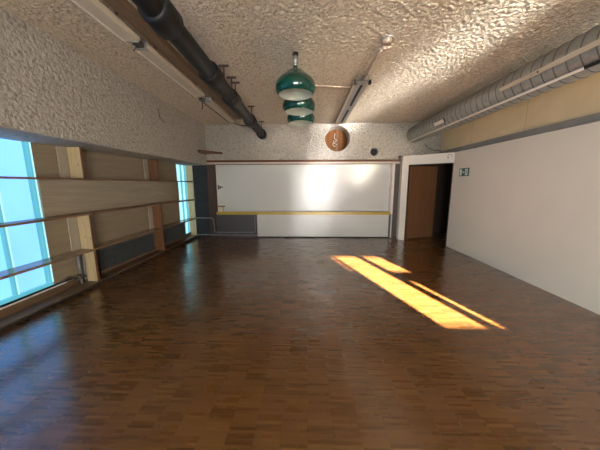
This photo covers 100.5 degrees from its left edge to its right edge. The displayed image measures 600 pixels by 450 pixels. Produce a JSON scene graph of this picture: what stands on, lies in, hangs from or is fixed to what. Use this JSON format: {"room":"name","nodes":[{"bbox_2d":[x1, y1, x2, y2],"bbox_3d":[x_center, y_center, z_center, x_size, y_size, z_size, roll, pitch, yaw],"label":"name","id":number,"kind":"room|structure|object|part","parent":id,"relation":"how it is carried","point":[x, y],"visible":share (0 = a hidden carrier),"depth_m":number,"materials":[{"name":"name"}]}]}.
{"room":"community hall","nodes":[
{"label":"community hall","id":0,"kind":"room"},
{"bbox_2d":[0,142,179,318],"bbox_3d":[-3.577,0.119,2.414,0.140,2.200,10.500,0,9,2],"label":"wall","id":1,"kind":"structure","parent":0,"point":[108,226],"depth_m":4.31,"materials":[{"name":"brown wood"}]},
{"bbox_2d":[0,138,53,305],"bbox_3d":[-3.648,0.324,0.544,0.156,2.000,5.742,0,9,2],"label":"window","id":2,"kind":"structure","parent":1,"relation":"in","point":[24,244],"depth_m":3.16,"materials":[{"name":"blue glass"}]},
{"bbox_3d":[-3.557,-0.033,2.723,0.010,1.900,0.476,0,9,2],"label":"pane","id":3,"kind":"part","parent":2,"relation":"part of","materials":[{"name":"grey"}]},
{"bbox_3d":[-3.632,0.357,0.346,0.010,1.900,5.224,0,9,2],"label":"pane","id":4,"kind":"part","parent":2,"relation":"part of","materials":[{"name":"grey"}]},
{"bbox_3d":[-3.621,0.325,0.543,0.090,2.000,5.740,0,9,2],"label":"frame","id":5,"kind":"part","parent":2,"relation":"part of","materials":[{"name":"grey metal"}]},
{"bbox_2d":[0,281,66,309],"bbox_3d":[-3.563,1.364,0.539,0.012,0.020,6.400,0,9,2],"label":"trim","id":6,"kind":"structure","parent":1,"relation":"attached to","point":[66,281],"depth_m":3.22,"materials":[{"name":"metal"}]},
{"bbox_2d":[0,278,70,307],"bbox_3d":[-3.560,1.333,0.585,0.014,0.024,6.500,0,9,2],"label":"trim","id":7,"kind":"structure","parent":1,"relation":"attached to","point":[51,286],"depth_m":3.23,"materials":[{"name":"brown wood"}]},
{"bbox_2d":[55,146,80,250],"bbox_3d":[-3.456,-0.381,3.727,0.018,1.560,0.140,0,9,2],"label":"trim","id":8,"kind":"structure","parent":1,"relation":"attached to","point":[61,152],"depth_m":3.71,"materials":[{"name":"beige wood"}]},
{"bbox_2d":[0,232,190,317],"bbox_3d":[-3.497,1.100,2.501,0.020,0.095,10.360,0,9,2],"label":"trim","id":9,"kind":"structure","parent":1,"relation":"attached to","point":[18,306],"depth_m":3.35,"materials":[{"name":"brown wood"}]},
{"bbox_2d":[37,179,178,216],"bbox_3d":[-3.410,-0.645,5.107,0.022,0.505,3.590,0,9,2],"label":"trim","id":10,"kind":"structure","parent":1,"relation":"attached to","point":[57,197],"depth_m":4.22,"materials":[{"name":"brown wood"}]},
{"bbox_2d":[143,159,153,228],"bbox_3d":[-3.397,-0.686,5.591,0.018,1.560,0.120,0,9,2],"label":"trim","id":11,"kind":"structure","parent":1,"relation":"attached to","point":[145,164],"depth_m":5.58,"materials":[{"name":"beige wood"}]},
{"bbox_2d":[176,165,189,233],"bbox_3d":[-3.438,-0.718,7.205,0.156,2.100,0.572,0,9,2],"label":"window","id":12,"kind":"structure","parent":1,"relation":"in","point":[180,169],"depth_m":7.24,"materials":[{"name":"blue glass"}]},
{"bbox_3d":[-3.419,-0.699,7.090,0.010,2.000,0.224,0,9,2],"label":"pane","id":13,"kind":"part","parent":12,"relation":"part of","materials":[{"name":"grey"}]},
{"bbox_3d":[-3.412,-0.739,7.332,0.010,2.000,0.194,0,9,2],"label":"pane","id":14,"kind":"part","parent":12,"relation":"part of","materials":[{"name":"grey"}]},
{"bbox_2d":[0,7,206,165],"bbox_3d":[-3.279,-1.467,2.103,0.807,1.150,10.420,0,9,2],"label":"wall","id":15,"kind":"structure","parent":0,"point":[51,93],"depth_m":3.21,"materials":[{"name":"paint"}]},
{"bbox_2d":[197,150,222,154],"bbox_3d":[-2.490,-2.015,6.936,0.479,0.072,0.619,0,9,2],"label":"corner shelf","id":16,"kind":"object","parent":15,"relation":"attached to","point":[205,152],"visible":1,"depth_m":6.90,"materials":[{"name":"brown wood"}]},
{"bbox_2d":[206,165,217,236],"bbox_3d":[-2.638,-0.714,7.575,0.189,2.168,0.210,0,9,2],"label":"trim","id":17,"kind":"structure","parent":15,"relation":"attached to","point":[211,169],"depth_m":7.55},
{"bbox_2d":[192,164,391,237],"bbox_3d":[-0.318,-0.784,7.562,6.390,2.300,0.328,0,9,2],"label":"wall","id":18,"kind":"structure","parent":0,"point":[390,215],"depth_m":7.40,"materials":[{"name":"white paint"}]},
{"bbox_2d":[216,211,389,214],"bbox_3d":[0.079,-0.364,7.524,5.168,0.082,0.234,0,9,2],"label":"handrail","id":19,"kind":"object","parent":18,"relation":"attached to","point":[223,212],"depth_m":7.43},
{"bbox_2d":[217,206,224,211],"bbox_3d":[-2.403,-0.498,7.616,0.190,0.172,0.155,0,9,2],"label":"wooden block","id":20,"kind":"object","parent":19,"relation":"on","point":[220,208],"visible":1,"depth_m":7.56,"materials":[{"name":"brown wood"}]},
{"bbox_2d":[223,211,387,211],"bbox_3d":[0.079,-0.381,7.531,5.168,0.043,0.214,0,9,2],"label":"countertop","id":21,"kind":"structure","parent":19,"relation":"on","point":[223,211],"depth_m":7.58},
{"bbox_2d":[216,165,390,210],"bbox_3d":[0.064,-1.102,7.528,5.203,1.378,0.026,0,9,2],"label":"board","id":22,"kind":"object","parent":18,"relation":"attached to","point":[245,187],"visible":0.93,"depth_m":7.52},
{"bbox_2d":[0,233,599,449],"bbox_3d":[0.734,1.219,2.813,9.100,0.120,11.600,0,9,2],"label":"floor","id":23,"kind":"structure","parent":0,"point":[205,343],"depth_m":2.31,"materials":[{"name":"wood"}]},
{"bbox_2d":[0,147,197,331],"bbox_3d":[-3.393,0.143,2.367,0.229,2.164,10.372,0,9,2],"label":"window frame","id":24,"kind":"structure","parent":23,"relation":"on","point":[75,156],"depth_m":3.89,"materials":[{"name":"brown wood"}]},
{"bbox_2d":[61,254,87,283],"bbox_3d":[-3.407,0.688,3.754,0.064,0.500,0.374,0,9,2],"label":"pipe","id":25,"kind":"object","parent":24,"relation":"attached to","point":[80,277],"visible":0.87,"depth_m":3.86,"materials":[{"name":"metal"}]},
{"bbox_3d":[-3.395,-0.443,2.255,0.229,0.024,10.340,0,9,2],"label":"shelf","id":26,"kind":"part","parent":24,"relation":"part of","materials":[{"name":"brown wood"}]},
{"bbox_3d":[-3.383,0.080,2.340,0.207,0.028,10.340,0,9,2],"label":"shelf","id":27,"kind":"part","parent":24,"relation":"part of","materials":[{"name":"brown wood"}]},
{"bbox_3d":[-3.392,0.634,2.432,0.229,0.032,10.340,0,9,2],"label":"shelf","id":28,"kind":"part","parent":24,"relation":"part of","materials":[{"name":"brown wood"}]},
{"bbox_2d":[96,232,155,273],"bbox_3d":[-3.357,0.514,4.925,0.085,0.464,1.510,0,9,2],"label":"radiator","id":29,"kind":"object","parent":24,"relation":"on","point":[110,257],"visible":0.97,"depth_m":4.71,"materials":[{"name":"metal"}]},
{"bbox_3d":[-3.361,0.293,4.889,0.080,0.015,1.510,0,9,2],"label":"rail","id":30,"kind":"part","parent":29,"relation":"part of","materials":[{"name":"wood"}]},
{"bbox_3d":[-3.357,0.677,4.952,0.085,0.025,1.510,0,9,2],"label":"rail","id":31,"kind":"part","parent":29,"relation":"part of","materials":[{"name":"brown wood"}]},
{"bbox_2d":[164,222,186,246],"bbox_3d":[-3.305,0.242,6.582,0.085,0.464,1.110,0,9,2],"label":"radiator","id":32,"kind":"object","parent":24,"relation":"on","point":[172,234],"visible":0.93,"depth_m":6.51,"materials":[{"name":"metal"}]},
{"bbox_3d":[-3.305,0.406,6.609,0.085,0.025,1.110,0,9,2],"label":"rail","id":33,"kind":"part","parent":32,"relation":"part of","materials":[{"name":"brown wood"}]},
{"bbox_3d":[-3.257,-0.694,7.468,0.175,2.164,0.030,0,9,2],"label":"panel","id":34,"kind":"part","parent":24,"relation":"part of","materials":[{"name":"brown wood"}]},
{"bbox_2d":[216,214,257,236],"bbox_3d":[-1.920,0.027,7.596,1.230,0.694,0.065,0,9,2],"label":"radiator cover","id":35,"kind":"object","parent":23,"relation":"on","point":[225,223],"visible":1,"depth_m":7.56,"materials":[{"name":"grey metal"}]},
{"bbox_2d":[198,218,257,234],"bbox_3d":[-2.279,0.013,7.537,1.984,0.615,0.083,0,9,2],"label":"pipe","id":36,"kind":"object","parent":35,"relation":"attached to","point":[211,218],"visible":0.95,"depth_m":7.56,"materials":[{"name":"grey metal"}]},
{"bbox_2d":[257,215,388,237],"bbox_3d":[0.673,0.035,7.500,3.920,0.698,0.054,0,9,2],"label":"panel","id":37,"kind":"object","parent":23,"relation":"on","point":[316,226],"visible":0.99,"depth_m":7.48,"materials":[{"name":"white paint"}]},
{"bbox_2d":[0,0,599,124],"bbox_3d":[0.727,-2.141,2.262,9.100,0.150,11.600,0,9,2],"label":"ceiling","id":38,"kind":"structure","parent":0,"point":[441,53],"depth_m":3.04,"materials":[{"name":"paint"}]},
{"bbox_2d":[71,0,139,43],"bbox_3d":[-1.839,-1.919,1.905,0.174,0.160,1.616,0,9,2],"label":"ceiling light","id":39,"kind":"object","parent":38,"relation":"attached to","point":[96,9],"visible":0.92,"depth_m":2.35,"materials":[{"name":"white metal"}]},
{"bbox_2d":[103,0,240,118],"bbox_3d":[-1.622,-2.188,3.291,0.140,0.080,5.900,0,9,2],"label":"rail","id":40,"kind":"object","parent":38,"relation":"attached to","point":[124,8],"visible":0.8,"depth_m":2.91,"materials":[{"name":"brown wood"}]},
{"bbox_2d":[132,40,204,97],"bbox_3d":[-1.787,-2.169,3.566,0.174,0.206,1.715,0,9,2],"label":"ceiling light","id":41,"kind":"object","parent":40,"relation":"attached to","point":[150,53],"depth_m":3.29,"materials":[{"name":"grey metal"}]},
{"bbox_3d":[-1.812,-2.003,2.770,0.106,0.137,0.090,0,9,2],"label":"wire","id":42,"kind":"part","parent":41,"relation":"part of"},
{"bbox_2d":[131,0,271,144],"bbox_3d":[-1.212,-1.727,1.991,0.504,0.569,10.394,0,9,2],"label":"pipe","id":43,"kind":"object","parent":38,"relation":"hanging from","point":[162,16],"visible":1,"depth_m":2.55,"materials":[{"name":"plastic"}]},
{"bbox_2d":[203,98,234,122],"bbox_3d":[-1.727,-2.501,5.450,0.174,0.160,1.606,0,9,2],"label":"ceiling light","id":44,"kind":"object","parent":38,"relation":"attached to","point":[209,102],"visible":0.91,"depth_m":5.22,"materials":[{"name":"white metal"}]},
{"bbox_2d":[275,51,315,100],"bbox_3d":[-0.058,-1.969,3.258,0.530,0.509,0.530,0,9,2],"label":"pendant lamp","id":45,"kind":"object","parent":38,"relation":"hanging from","point":[295,84],"visible":1,"depth_m":3.13,"materials":[{"name":"green metal"}]},
{"bbox_3d":[-0.058,-1.894,3.270,0.530,0.350,0.530,0,9,2],"label":"lamp shade","id":46,"kind":"part","parent":45,"relation":"part of","materials":[{"name":"green metal"}]},
{"bbox_2d":[283,98,314,115],"bbox_3d":[-0.019,-2.096,4.036,0.530,0.509,0.530,0,9,2],"label":"pendant lamp","id":47,"kind":"object","parent":38,"relation":"hanging from","point":[301,107],"visible":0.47,"depth_m":3.92,"materials":[{"name":"green metal"}]},
{"bbox_2d":[287,113,314,125],"bbox_3d":[0.015,-2.221,4.796,0.530,0.509,0.530,0,9,2],"label":"pendant lamp","id":48,"kind":"object","parent":38,"relation":"hanging from","point":[305,120],"visible":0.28,"depth_m":4.69,"materials":[{"name":"green metal"}]},
{"bbox_2d":[316,85,350,87],"bbox_3d":[0.446,-2.377,4.275,0.866,0.028,0.053,-1,9,-5],"label":"conduit","id":49,"kind":"object","parent":38,"relation":"attached to","point":[316,85],"visible":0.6,"depth_m":4.27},
{"bbox_2d":[335,75,371,123],"bbox_3d":[1.033,-2.505,5.312,0.256,0.120,2.885,0,9,2],"label":"ceiling light","id":50,"kind":"object","parent":38,"relation":"attached to","point":[359,86],"visible":0.98,"depth_m":4.64,"materials":[{"name":"grey metal"}]},
{"bbox_3d":[0.988,-2.299,3.898,0.200,0.070,0.025,0,9,2],"label":"plate","id":51,"kind":"part","parent":50,"relation":"part of","materials":[{"name":"metal"}]},
{"bbox_2d":[363,47,382,78],"bbox_3d":[0.996,-2.229,3.471,0.052,0.042,0.837,0,9,-1],"label":"conduit","id":52,"kind":"object","parent":38,"relation":"attached to","point":[380,49],"visible":0.9,"depth_m":3.37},
{"bbox_2d":[380,34,394,49],"bbox_3d":[1.023,-2.147,2.940,0.170,0.058,0.229,0,9,2],"label":"junction box","id":53,"kind":"object","parent":38,"relation":"attached to","point":[387,39],"visible":1,"depth_m":2.89,"materials":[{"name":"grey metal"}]},
{"bbox_2d":[404,25,599,144],"bbox_3d":[3.034,-1.686,1.864,0.550,0.550,10.391,0,9,2],"label":"ventilation duct","id":54,"kind":"object","parent":38,"relation":"hanging from","point":[488,96],"visible":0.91,"depth_m":3.33,"materials":[{"name":"metal"}]},
{"bbox_2d":[434,118,445,126],"bbox_3d":[2.935,-2.157,5.251,0.060,0.095,0.400,0,9,2],"label":"plate","id":55,"kind":"object","parent":54,"relation":"attached to","point":[441,121],"visible":1,"depth_m":5.22,"materials":[{"name":"white plastic"}]},
{"bbox_2d":[409,59,599,141],"bbox_3d":[2.973,-1.912,4.408,0.070,0.050,5.100,0,9,2],"label":"rail","id":56,"kind":"object","parent":54,"relation":"attached to","point":[597,61],"visible":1,"depth_m":3.18,"materials":[{"name":"metal"}]},
{"bbox_2d":[498,38,599,91],"bbox_3d":[2.827,-1.784,2.720,0.046,0.059,1.720,0,9,2],"label":"ceiling light","id":57,"kind":"object","parent":54,"relation":"attached to","point":[595,43],"visible":1,"depth_m":2.76,"materials":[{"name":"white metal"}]},
{"bbox_2d":[205,122,442,164],"bbox_3d":[0.262,-2.366,7.410,7.550,1.130,0.600,0,9,2],"label":"wall","id":58,"kind":"structure","parent":0,"point":[288,141],"depth_m":7.11,"materials":[{"name":"white paint"}]},
{"bbox_2d":[192,165,210,236],"bbox_3d":[-2.949,-0.714,7.580,0.430,2.168,0.200,0,9,2],"label":"trim","id":59,"kind":"structure","parent":58,"relation":"attached to","point":[200,184],"depth_m":7.47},
{"bbox_2d":[212,163,392,164],"bbox_3d":[0.039,-1.761,7.202,5.220,0.023,0.020,0,9,2],"label":"trim","id":60,"kind":"structure","parent":58,"relation":"attached to","point":[320,163],"depth_m":7.21,"materials":[{"name":"brown wood"}]},
{"bbox_2d":[206,159,400,161],"bbox_3d":[0.083,-1.845,7.179,5.610,0.060,0.035,0,9,2],"label":"trim","id":61,"kind":"structure","parent":58,"relation":"attached to","point":[359,160],"depth_m":7.15,"materials":[{"name":"brown wood"}]},
{"bbox_2d":[207,162,399,163],"bbox_3d":[-0.111,-1.798,7.205,5.920,0.072,0.012,0,9,2],"label":"trim","id":62,"kind":"structure","parent":58,"relation":"attached to","point":[207,162],"depth_m":7.21,"materials":[{"name":"paint"}]},
{"bbox_2d":[325,129,346,150],"bbox_3d":[1.075,-2.517,7.496,0.692,0.692,0.092,0,9,2],"label":"clock","id":63,"kind":"object","parent":58,"relation":"attached to","point":[336,140],"visible":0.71,"depth_m":7.50,"materials":[{"name":"brown wood"}]},
{"bbox_2d":[370,148,377,155],"bbox_3d":[2.115,-2.097,7.191,0.234,0.234,0.204,0,9,2],"label":"pipe sleeve","id":64,"kind":"object","parent":58,"relation":"attached to","point":[374,151],"visible":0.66,"depth_m":7.20,"materials":[{"name":"black plastic"}]},
{"bbox_2d":[388,164,394,213],"bbox_3d":[2.698,-1.050,7.352,0.070,1.440,0.190,0,9,2],"label":"trim","id":65,"kind":"structure","parent":58,"relation":"attached to","point":[392,169],"depth_m":7.30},
{"bbox_2d":[391,164,399,237],"bbox_3d":[2.803,-0.695,7.391,0.140,2.165,0.220,0,9,2],"label":"trim","id":66,"kind":"structure","parent":58,"relation":"attached to","point":[397,166],"depth_m":7.28,"materials":[{"name":"white paint"}]},
{"bbox_2d":[396,152,454,239],"bbox_3d":[3.308,-0.694,6.779,1.384,2.360,0.183,9,13,43],"label":"door frame","id":67,"kind":"structure","parent":58,"relation":"in","point":[405,161],"depth_m":6.94,"materials":[{"name":"white paint"}]},
{"bbox_2d":[404,163,453,245],"bbox_3d":[3.472,-0.585,6.870,0.966,2.115,1.059,0,9,2],"label":"door","id":68,"kind":"structure","parent":67,"relation":"attached to","point":[422,180],"depth_m":7.21,"materials":[{"name":"brown wood"}]},
{"bbox_2d":[399,147,475,232],"bbox_3d":[4.108,-0.760,6.893,2.620,2.450,2.500,0,9,2],"label":"wall","id":69,"kind":"structure","parent":0,"point":[444,174],"depth_m":8.02,"materials":[{"name":"black paint"}]},
{"bbox_2d":[441,72,599,150],"bbox_3d":[3.950,-1.845,3.780,0.150,1.000,6.500,0,9,2],"label":"wall","id":70,"kind":"structure","parent":0,"point":[579,98],"depth_m":4.11,"materials":[{"name":"beige wood"}]},
{"bbox_2d":[439,112,599,152],"bbox_3d":[3.856,-1.461,3.846,0.060,0.160,6.500,0,9,2],"label":"trim","id":71,"kind":"structure","parent":70,"relation":"attached to","point":[595,117],"depth_m":4.06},
{"bbox_2d":[446,121,599,314],"bbox_3d":[3.763,-0.169,3.574,0.100,2.360,5.540,0,9,2],"label":"wall","id":72,"kind":"structure","parent":0,"point":[527,209],"depth_m":3.88,"materials":[{"name":"white paint"}]},
{"bbox_2d":[459,168,468,175],"bbox_3d":[3.776,-1.216,5.744,0.014,0.180,0.350,0,9,2],"label":"exit sign","id":73,"kind":"object","parent":72,"relation":"attached to","point":[463,171],"visible":1,"depth_m":5.72,"materials":[{"name":"plastic"}]}
]}

